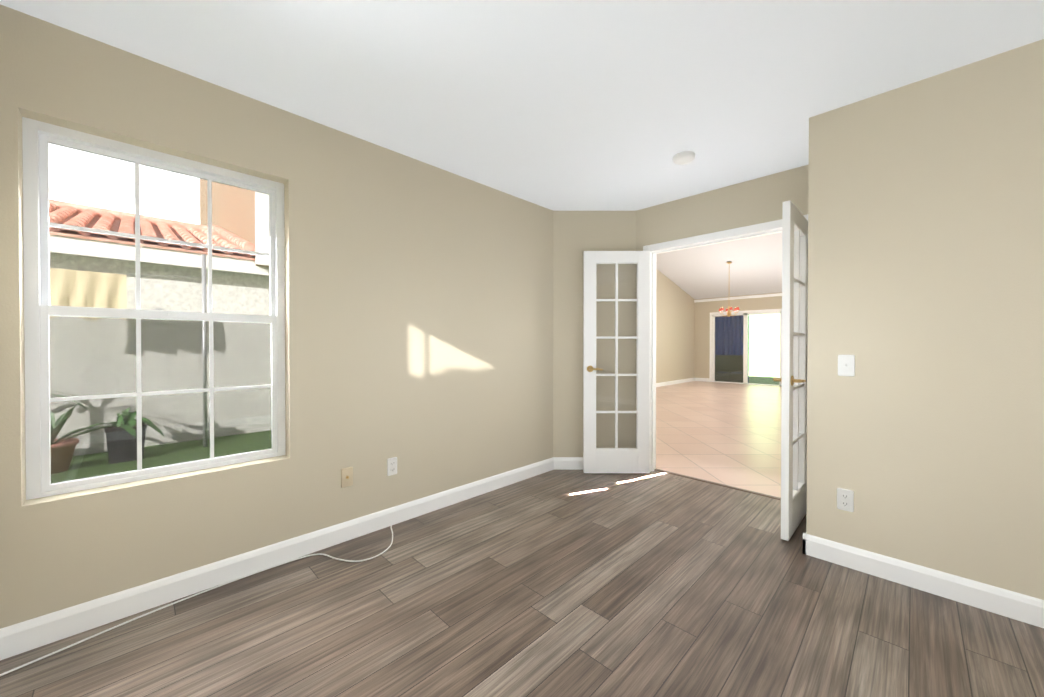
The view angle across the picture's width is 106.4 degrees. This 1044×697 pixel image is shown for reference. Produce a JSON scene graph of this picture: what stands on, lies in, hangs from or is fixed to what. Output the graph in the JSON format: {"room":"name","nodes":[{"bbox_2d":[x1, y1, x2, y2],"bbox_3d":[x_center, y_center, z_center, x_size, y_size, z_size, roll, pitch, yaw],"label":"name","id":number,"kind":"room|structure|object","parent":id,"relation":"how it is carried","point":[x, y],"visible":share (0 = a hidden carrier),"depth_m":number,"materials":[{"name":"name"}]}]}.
{"room":"empty room","nodes":[
{"label":"empty room","id":0,"kind":"room"},
{"bbox_2d":[0,4,552,628],"bbox_3d":[-0.950,-0.069,2.590,3.320,2.440,0.200,0,1,-45],"label":"wall","id":1,"kind":"structure","parent":0,"point":[418,320],"depth_m":2.22,"materials":[{"name":"beige paint"}]},
{"bbox_2d":[22,117,285,499],"bbox_3d":[-1.673,-0.159,1.891,0.910,1.520,0.090,0,1,-45],"label":"window","id":2,"kind":"structure","parent":1,"relation":"in","point":[38,137],"depth_m":1.80,"materials":[{"name":"glass"}]},
{"bbox_2d":[341,467,352,487],"bbox_3d":[-1.048,0.775,2.346,0.070,0.115,0.018,0,1,-45],"label":"outlet","id":3,"kind":"object","parent":1,"relation":"attached to","point":[347,477],"visible":1,"depth_m":2.35,"materials":[{"name":"beige plastic"}]},
{"bbox_2d":[387,457,396,475],"bbox_3d":[-0.846,0.772,2.553,0.070,0.115,0.010,0,1,-45],"label":"electrical outlet","id":4,"kind":"object","parent":1,"relation":"attached to","point":[391,466],"visible":1,"depth_m":2.55,"materials":[{"name":"white plastic"}]},
{"bbox_2d":[0,381,1043,696],"bbox_3d":[3.375,1.176,5.641,13.740,0.100,7.240,0,1,-45],"label":"floor","id":5,"kind":"structure","parent":0,"point":[571,583],"depth_m":1.69,"materials":[{"name":"brown wood"}]},
{"bbox_2d":[0,526,392,675],"bbox_3d":[-1.288,1.152,1.882,1.539,0.008,0.292,0,1,-45],"label":"coaxial cable","id":6,"kind":"object","parent":5,"relation":"on","point":[45,656],"visible":1,"depth_m":1.77,"materials":[{"name":"white plastic"}]},
{"bbox_2d":[654,469,780,499],"bbox_3d":[1.681,1.142,3.260,0.044,0.006,1.200,0,1,-45],"label":"trim","id":7,"kind":"structure","parent":5,"relation":"on","point":[740,489],"depth_m":3.27,"materials":[{"name":"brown wood"}]},
{"bbox_2d":[0,0,1043,210],"bbox_3d":[0.847,-1.339,1.251,3.990,0.120,4.620,0,1,-45],"label":"ceiling","id":8,"kind":"structure","parent":0,"point":[586,105],"depth_m":1.78,"materials":[{"name":"white paint"}]},
{"bbox_2d":[673,151,694,164],"bbox_3d":[1.086,-1.271,2.620,0.140,0.038,0.140,0,1,-45],"label":"smoke detector","id":9,"kind":"object","parent":8,"relation":"attached to","point":[684,157],"visible":1,"depth_m":2.58,"materials":[{"name":"white plastic"}]},
{"bbox_2d":[553,211,635,456],"bbox_3d":[0.657,-0.079,3.804,0.670,2.440,0.750,0,1,-45],"label":"wall","id":10,"kind":"structure","parent":0,"point":[576,234],"depth_m":3.69,"materials":[{"name":"beige paint"}]},
{"bbox_2d":[656,269,694,382],"bbox_3d":[2.232,-1.455,9.508,9.870,5.100,0.120,0,1,-45],"label":"wall","id":11,"kind":"structure","parent":0,"point":[675,322],"depth_m":11.74,"materials":[{"name":"beige paint"}]},
{"bbox_2d":[656,378,694,386],"bbox_3d":[2.281,1.040,9.479,9.630,0.112,0.015,0,1,-45],"label":"baseboard","id":12,"kind":"structure","parent":11,"relation":"attached to","point":[680,381],"depth_m":11.78,"materials":[{"name":"white wood"}]},
{"bbox_2d":[656,232,781,298],"bbox_3d":[4.396,-2.753,7.404,9.760,2.410,6.140,0,1,-45],"label":"ceiling","id":13,"kind":"structure","parent":0,"point":[708,271],"depth_m":10.24,"materials":[{"name":"white paint"}]},
{"bbox_2d":[719,262,739,316],"bbox_3d":[5.199,-1.474,9.810,0.436,1.374,0.490,0,1,-45],"label":"chandelier","id":14,"kind":"object","parent":13,"relation":"hanging from","point":[729,308],"visible":1,"depth_m":9.78,"materials":[{"name":"gold metal"}]},
{"bbox_2d":[635,165,808,447],"bbox_3d":[1.623,-0.074,3.224,0.120,2.440,1.435,0,1,-45],"label":"wall","id":15,"kind":"structure","parent":0,"point":[754,201],"depth_m":3.13,"materials":[{"name":"beige paint"}]},
{"bbox_2d":[583,251,649,472],"bbox_3d":[0.862,0.125,3.562,0.464,2.016,0.450,0,1,-45],"label":"french door","id":16,"kind":"structure","parent":15,"relation":"in","point":[616,459],"depth_m":3.54,"materials":[{"name":"white wood"}]},
{"bbox_2d":[643,214,807,471],"bbox_3d":[1.639,0.101,3.210,0.150,2.090,1.320,0,1,-45],"label":"door frame","id":17,"kind":"structure","parent":15,"relation":"attached to","point":[760,229],"depth_m":3.52,"materials":[{"name":"white wood"}]},
{"bbox_2d":[773,200,807,540],"bbox_3d":[1.780,0.133,2.535,0.605,2.016,0.160,0,1,-45],"label":"french door","id":18,"kind":"structure","parent":15,"relation":"in","point":[793,379],"depth_m":2.43,"materials":[{"name":"white wood"}]},
{"bbox_2d":[694,292,793,377],"bbox_3d":[7.810,-0.365,10.826,0.120,2.900,6.140,0,1,-45],"label":"wall","id":19,"kind":"structure","parent":0,"point":[703,310],"depth_m":12.58,"materials":[{"name":"beige paint"}]},
{"bbox_2d":[695,378,708,381],"bbox_3d":[5.860,1.014,12.698,0.015,0.112,0.450,0,1,-45],"label":"baseboard","id":20,"kind":"structure","parent":19,"relation":"attached to","point":[696,379],"depth_m":12.68,"materials":[{"name":"white wood"}]},
{"bbox_2d":[694,293,781,302],"bbox_3d":[7.757,-1.535,10.763,0.030,0.080,5.900,0,1,-45],"label":"crown molding","id":21,"kind":"structure","parent":19,"relation":"attached to","point":[743,297],"depth_m":11.87,"materials":[{"name":"white wood"}]},
{"bbox_2d":[709,309,781,385],"bbox_3d":[6.771,-0.033,11.839,0.105,2.220,2.040,0,1,-45],"label":"door frame","id":22,"kind":"structure","parent":19,"relation":"attached to","point":[712,365],"depth_m":11.84,"materials":[{"name":"white wood"}]},
{"bbox_2d":[715,315,748,382],"bbox_3d":[6.745,-0.030,12.596,0.131,2.362,1.193,0,1,-45],"label":"curtain","id":23,"kind":"object","parent":22,"relation":"hanging from","point":[726,335],"depth_m":12.61,"materials":[{"name":"blue fabric"}]},
{"bbox_2d":[806,39,1043,599],"bbox_3d":[2.745,-0.061,1.611,0.807,2.440,2.435,0,1,-45],"label":"wall","id":24,"kind":"structure","parent":0,"point":[925,434],"depth_m":1.84,"materials":[{"name":"beige paint"}]},
{"bbox_2d":[0,457,1043,659],"bbox_3d":[0.875,1.105,1.243,3.750,0.112,4.300,0,1,-45],"label":"baseboard","id":25,"kind":"structure","parent":24,"relation":"attached to","point":[28,635],"depth_m":1.88,"materials":[{"name":"white wood"}]},
{"bbox_2d":[837,488,853,511],"bbox_3d":[1.715,0.805,2.073,0.010,0.115,0.070,0,1,-45],"label":"electrical outlet","id":26,"kind":"object","parent":24,"relation":"attached to","point":[845,499],"visible":1,"depth_m":2.07,"materials":[{"name":"white plastic"}]},
{"bbox_2d":[838,355,854,376],"bbox_3d":[1.712,0.090,2.064,0.020,0.115,0.070,0,1,-45],"label":"light switch","id":27,"kind":"object","parent":24,"relation":"attached to","point":[846,365],"visible":1,"depth_m":2.06,"materials":[{"name":"white plastic"}]},
{"label":"outside","id":28,"kind":"structure","parent":0,"visible":0},
{"bbox_2d":[51,431,270,482],"bbox_3d":[-5.242,1.363,1.007,12.750,0.200,20.000,0,1,-45],"label":"ground","id":29,"kind":"structure","parent":28,"point":[181,448],"depth_m":4.55,"materials":[{"name":"green plant"}]},
{"bbox_2d":[50,391,163,473],"bbox_3d":[-4.783,0.783,4.043,1.594,0.913,1.081,0,1,-45],"label":"potted plants","id":30,"kind":"object","parent":29,"relation":"on","point":[107,428],"depth_m":4.19,"materials":[{"name":"green plant"}]},
{"bbox_2d":[49,254,206,446],"bbox_3d":[-4.993,0.041,3.843,2.964,2.400,0.061,0,1,-45],"label":"awning","id":31,"kind":"object","parent":29,"relation":"on","point":[94,285],"depth_m":4.22,"materials":[{"name":"yellow"}]},
{"bbox_2d":[49,179,270,455],"bbox_3d":[-6.391,-1.637,7.272,16.000,5.700,6.470,0,1,-45],"label":"neighbor house","id":32,"kind":"structure","parent":29,"relation":"on","point":[176,255],"depth_m":5.12,"materials":[{"name":"white paint"}]},
{"bbox_2d":[49,199,254,260],"bbox_3d":[-5.361,-1.816,6.237,16.000,1.152,3.419,0,1,-45],"label":"roof tiles","id":33,"kind":"structure","parent":32,"relation":"on","point":[132,231],"depth_m":5.52,"materials":[{"name":"tile"}]},
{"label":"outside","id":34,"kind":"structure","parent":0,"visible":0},
{"bbox_2d":[749,313,779,384],"bbox_3d":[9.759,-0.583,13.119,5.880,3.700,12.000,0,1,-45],"label":"backyard","id":35,"kind":"structure","parent":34,"point":[767,327],"depth_m":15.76,"materials":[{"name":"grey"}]},
{"bbox_2d":[715,355,742,382],"bbox_3d":[6.605,0.691,12.440,0.240,0.957,0.924,0,1,-45],"label":"bench","id":36,"kind":"object","parent":35,"relation":"on","point":[735,364],"depth_m":12.43,"materials":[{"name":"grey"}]}
]}

